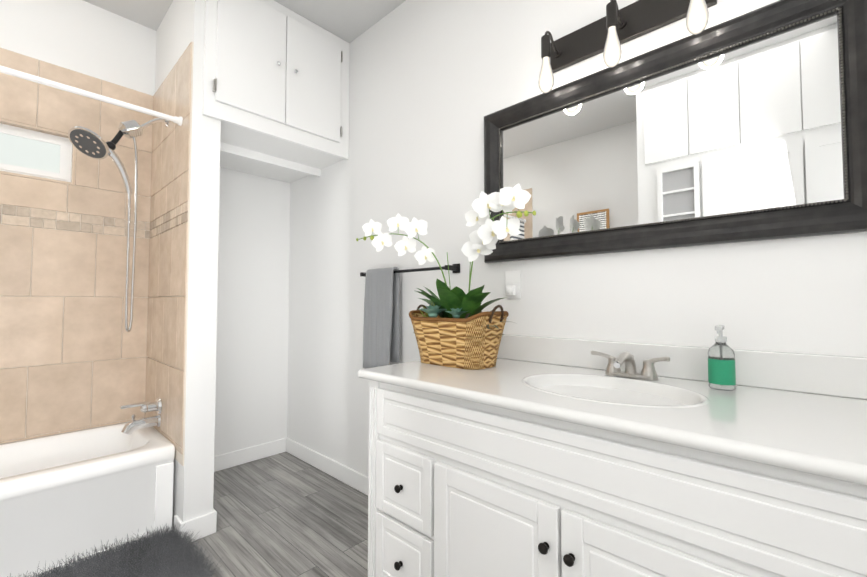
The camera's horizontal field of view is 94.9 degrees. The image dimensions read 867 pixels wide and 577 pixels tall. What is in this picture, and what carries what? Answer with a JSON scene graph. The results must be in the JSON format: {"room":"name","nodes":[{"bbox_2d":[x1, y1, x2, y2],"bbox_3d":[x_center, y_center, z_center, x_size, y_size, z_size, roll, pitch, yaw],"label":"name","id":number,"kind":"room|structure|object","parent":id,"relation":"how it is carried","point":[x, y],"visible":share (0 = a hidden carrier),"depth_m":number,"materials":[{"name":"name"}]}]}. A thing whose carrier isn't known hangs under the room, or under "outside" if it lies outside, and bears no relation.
{"room":"bathroom","nodes":[
{"label":"bathroom","id":0,"kind":"room"},
{"bbox_2d":[0,0,289,455],"bbox_3d":[-1.948,-0.198,2.142,0.100,2.738,2.418,-2,-3,43],"label":"wall","id":1,"kind":"structure","parent":0,"point":[92,40],"depth_m":2.69,"materials":[{"name":"white paint"}]},
{"bbox_2d":[0,118,75,184],"bbox_3d":[-2.239,-0.692,1.822,0.086,0.267,0.887,-2,-3,43],"label":"window unit","id":2,"kind":"structure","parent":1,"relation":"in","point":[32,152],"depth_m":2.03,"materials":[{"name":"white glass"}]},
{"bbox_2d":[0,48,152,443],"bbox_3d":[-2.204,-0.183,1.787,0.011,1.982,1.552,-2,-3,43],"label":"wall tile","id":3,"kind":"structure","parent":1,"relation":"attached to","point":[73,352],"depth_m":2.09,"materials":[{"name":"beige tile"}]},
{"bbox_2d":[145,42,193,465],"bbox_3d":[-1.408,-0.172,2.097,0.725,1.982,0.011,-2,-3,43],"label":"wall tile","id":4,"kind":"structure","parent":1,"relation":"attached to","point":[166,353],"depth_m":2.02,"materials":[{"name":"beige tile"}]},
{"bbox_2d":[68,118,168,331],"bbox_3d":[-1.559,-0.359,1.971,0.157,1.152,0.389,-2,-3,43],"label":"shower head","id":5,"kind":"object","parent":4,"relation":"attached to","point":[88,142],"visible":0.98,"depth_m":1.99},
{"bbox_2d":[120,397,161,434],"bbox_3d":[-1.500,0.652,2.033,0.094,0.168,0.165,-2,-3,43],"label":"tub faucet","id":6,"kind":"object","parent":4,"relation":"attached to","point":[134,424],"visible":1,"depth_m":2.03,"materials":[{"name":"silver metal"}]},
{"bbox_2d":[189,508,216,536],"bbox_3d":[-1.312,1.121,2.130,0.726,0.100,0.040,-2,-3,43],"label":"baseboard","id":7,"kind":"structure","parent":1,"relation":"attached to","point":[204,525],"depth_m":1.86,"materials":[{"name":"white wood"}]},
{"bbox_2d":[214,438,284,471],"bbox_3d":[-1.338,1.141,2.659,0.017,0.100,0.723,-2,-3,43],"label":"baseboard","id":8,"kind":"structure","parent":1,"relation":"attached to","point":[238,457],"depth_m":2.73,"materials":[{"name":"white wood"}]},
{"bbox_2d":[155,0,220,530],"bbox_3d":[-1.364,-0.198,2.150,0.740,2.738,0.125,-2,-3,43],"label":"wall column","id":9,"kind":"structure","parent":0,"point":[180,28],"depth_m":1.89,"materials":[{"name":"white paint"}]},
{"bbox_2d":[83,0,405,42],"bbox_3d":[-0.533,-1.664,0.868,3.977,0.100,2.618,-2,-3,43],"label":"ceiling","id":10,"kind":"structure","parent":0,"point":[349,21],"depth_m":2.25,"materials":[{"name":"white paint"}]},
{"bbox_2d":[187,452,367,576],"bbox_3d":[-0.533,1.172,0.766,3.977,0.100,2.618,-2,-3,43],"label":"floor","id":11,"kind":"structure","parent":0,"point":[285,514],"depth_m":1.97,"materials":[{"name":"grey wood"}]},
{"bbox_2d":[0,421,174,576],"bbox_3d":[-1.969,0.938,1.526,0.631,0.423,1.528,-2,-3,43],"label":"bathtub","id":12,"kind":"object","parent":11,"relation":"on","point":[65,496],"visible":0.85,"depth_m":1.70,"materials":[{"name":"white ceramic"}]},
{"bbox_2d":[7,524,220,576],"bbox_3d":[-1.222,1.123,1.272,0.752,0.033,0.877,-2,-3,43],"label":"bath rug","id":13,"kind":"object","parent":11,"relation":"on","point":[170,554],"visible":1,"depth_m":1.59,"materials":[{"name":"grey fabric"}]},
{"bbox_2d":[358,366,866,576],"bbox_3d":[0.513,0.716,1.044,1.568,0.830,0.604,-2,-3,43],"label":"bathroom vanity","id":14,"kind":"object","parent":11,"relation":"on","point":[530,456],"depth_m":0.88,"materials":[{"name":"white wood"}]},
{"bbox_2d":[358,358,541,389],"bbox_3d":[0.090,0.301,1.470,0.397,0.030,0.582,-2,-3,43],"label":"countertop","id":15,"kind":"structure","parent":14,"relation":"on","point":[437,377],"depth_m":1.33,"materials":[{"name":"white stone"}]},
{"bbox_2d":[409,248,513,369],"bbox_3d":[0.086,0.098,1.485,0.430,0.375,0.283,-2,-3,43],"label":"basket","id":16,"kind":"object","parent":15,"relation":"on","point":[456,327],"depth_m":1.43,"materials":[{"name":"brown wicker"}]},
{"bbox_2d":[356,213,434,255],"bbox_3d":[-0.157,-0.214,1.693,0.389,0.223,0.070,-2,-3,40],"label":"orchid flowers","id":17,"kind":"object","parent":16,"relation":"in","point":[415,227],"depth_m":1.69,"materials":[{"name":"white plant"}]},
{"bbox_2d":[461,184,535,251],"bbox_3d":[0.213,-0.224,1.361,0.112,0.246,0.324,1,-2,-32],"label":"orchid flowers","id":18,"kind":"object","parent":16,"relation":"in","point":[489,232],"depth_m":1.37,"materials":[{"name":"white plant"}]},
{"bbox_2d":[591,350,669,380],"bbox_3d":[0.584,0.234,1.212,0.231,0.083,0.151,-2,-3,43],"label":"faucet","id":19,"kind":"object","parent":14,"relation":"on","point":[648,372],"visible":1,"depth_m":1.22,"materials":[{"name":"silver metal"}]},
{"bbox_2d":[708,325,735,389],"bbox_3d":[0.781,0.185,1.080,0.061,0.171,0.069,-2,-3,43],"label":"soap bottle","id":20,"kind":"object","parent":14,"relation":"on","point":[721,366],"visible":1,"depth_m":1.06,"materials":[{"name":"green plastic"}]},
{"bbox_2d":[754,390,866,477],"bbox_3d":[0.919,0.273,0.694,0.515,0.030,0.582,-2,-3,43],"label":"countertop","id":21,"kind":"structure","parent":14,"relation":"on","point":[828,430],"depth_m":0.73,"materials":[{"name":"white stone"}]},
{"bbox_2d":[220,121,343,182],"bbox_3d":[-1.068,-1.163,2.501,0.740,0.783,0.741,-2,-3,43],"label":"shelf","id":22,"kind":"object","parent":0,"point":[244,150],"depth_m":2.46,"materials":[{"name":"white paint"}]},
{"bbox_2d":[202,0,349,159],"bbox_3d":[-0.803,-1.192,2.196,0.063,0.743,0.823,-2,-3,43],"label":"upper cabinet","id":23,"kind":"object","parent":22,"relation":"attached to","point":[273,68],"visible":1,"depth_m":2.14,"materials":[{"name":"white wood"}]},
{"bbox_2d":[287,0,866,475],"bbox_3d":[0.327,-0.213,1.735,3.977,2.738,0.100,-2,-3,43],"label":"wall","id":24,"kind":"structure","parent":0,"point":[433,84],"depth_m":1.84,"materials":[{"name":"white paint"}]},
{"bbox_2d":[285,438,367,494],"bbox_3d":[-0.479,1.130,2.362,1.677,0.100,0.017,-2,-3,43],"label":"baseboard","id":25,"kind":"structure","parent":24,"relation":"attached to","point":[337,470],"depth_m":2.53,"materials":[{"name":"white wood"}]},
{"bbox_2d":[360,263,459,276],"bbox_3d":[-0.150,-0.087,2.057,0.684,0.044,0.076,-2,-3,43],"label":"towel rail","id":26,"kind":"object","parent":24,"relation":"attached to","point":[454,268],"visible":0.71,"depth_m":1.88,"materials":[{"name":"black metal"}]},
{"bbox_2d":[363,267,399,368],"bbox_3d":[-0.281,0.160,2.119,0.227,0.540,0.084,-2,-3,43],"label":"towel","id":27,"kind":"object","parent":26,"relation":"hanging from","point":[381,336],"visible":0.94,"depth_m":2.08,"materials":[{"name":"grey fabric"}]},
{"bbox_2d":[505,271,520,298],"bbox_3d":[0.318,-0.015,1.639,0.072,0.116,0.042,-2,-3,43],"label":"electrical outlet plate","id":28,"kind":"object","parent":24,"relation":"attached to","point":[512,284],"visible":1,"depth_m":1.64,"materials":[{"name":"white plastic"}]},
{"bbox_2d":[538,0,716,92],"bbox_3d":[0.610,-0.840,1.323,0.530,0.248,0.147,-2,-3,43],"label":"sconce","id":29,"kind":"object","parent":24,"relation":"attached to","point":[612,31],"visible":1,"depth_m":1.34,"materials":[{"name":"black metal"}]},
{"bbox_2d":[484,0,866,262],"bbox_3d":[0.654,-0.450,1.342,1.177,0.647,0.038,-2,-3,43],"label":"framed mirror","id":30,"kind":"object","parent":24,"relation":"attached to","point":[750,126],"visible":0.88,"depth_m":1.20,"materials":[{"name":"grey mirror"}]},
{"bbox_2d":[497,334,866,397],"bbox_3d":[0.718,0.229,1.269,1.592,0.100,0.021,-2,-3,43],"label":"backsplash","id":31,"kind":"structure","parent":24,"relation":"attached to","point":[844,376],"depth_m":1.18,"materials":[{"name":"white stone"}]},
{"bbox_3d":[-1.394,-0.279,-0.101,3.977,2.738,0.100,-2,-3,43],"label":"wall","id":32,"kind":"structure","parent":0,"visible":0},
{"bbox_3d":[-2.474,-0.212,0.985,0.692,1.982,0.011,-2,-3,43],"label":"wall tile","id":33,"kind":"structure","parent":32,"relation":"attached to","visible":0},
{"bbox_2d":[0,65,182,125],"bbox_3d":[-1.764,-0.842,1.399,0.048,0.048,1.529,-2,-3,43],"label":"curtain rod","id":34,"kind":"object","parent":33,"relation":"attached to","point":[61,86],"visible":1,"depth_m":1.69,"materials":[{"name":"white metal"}]}
]}

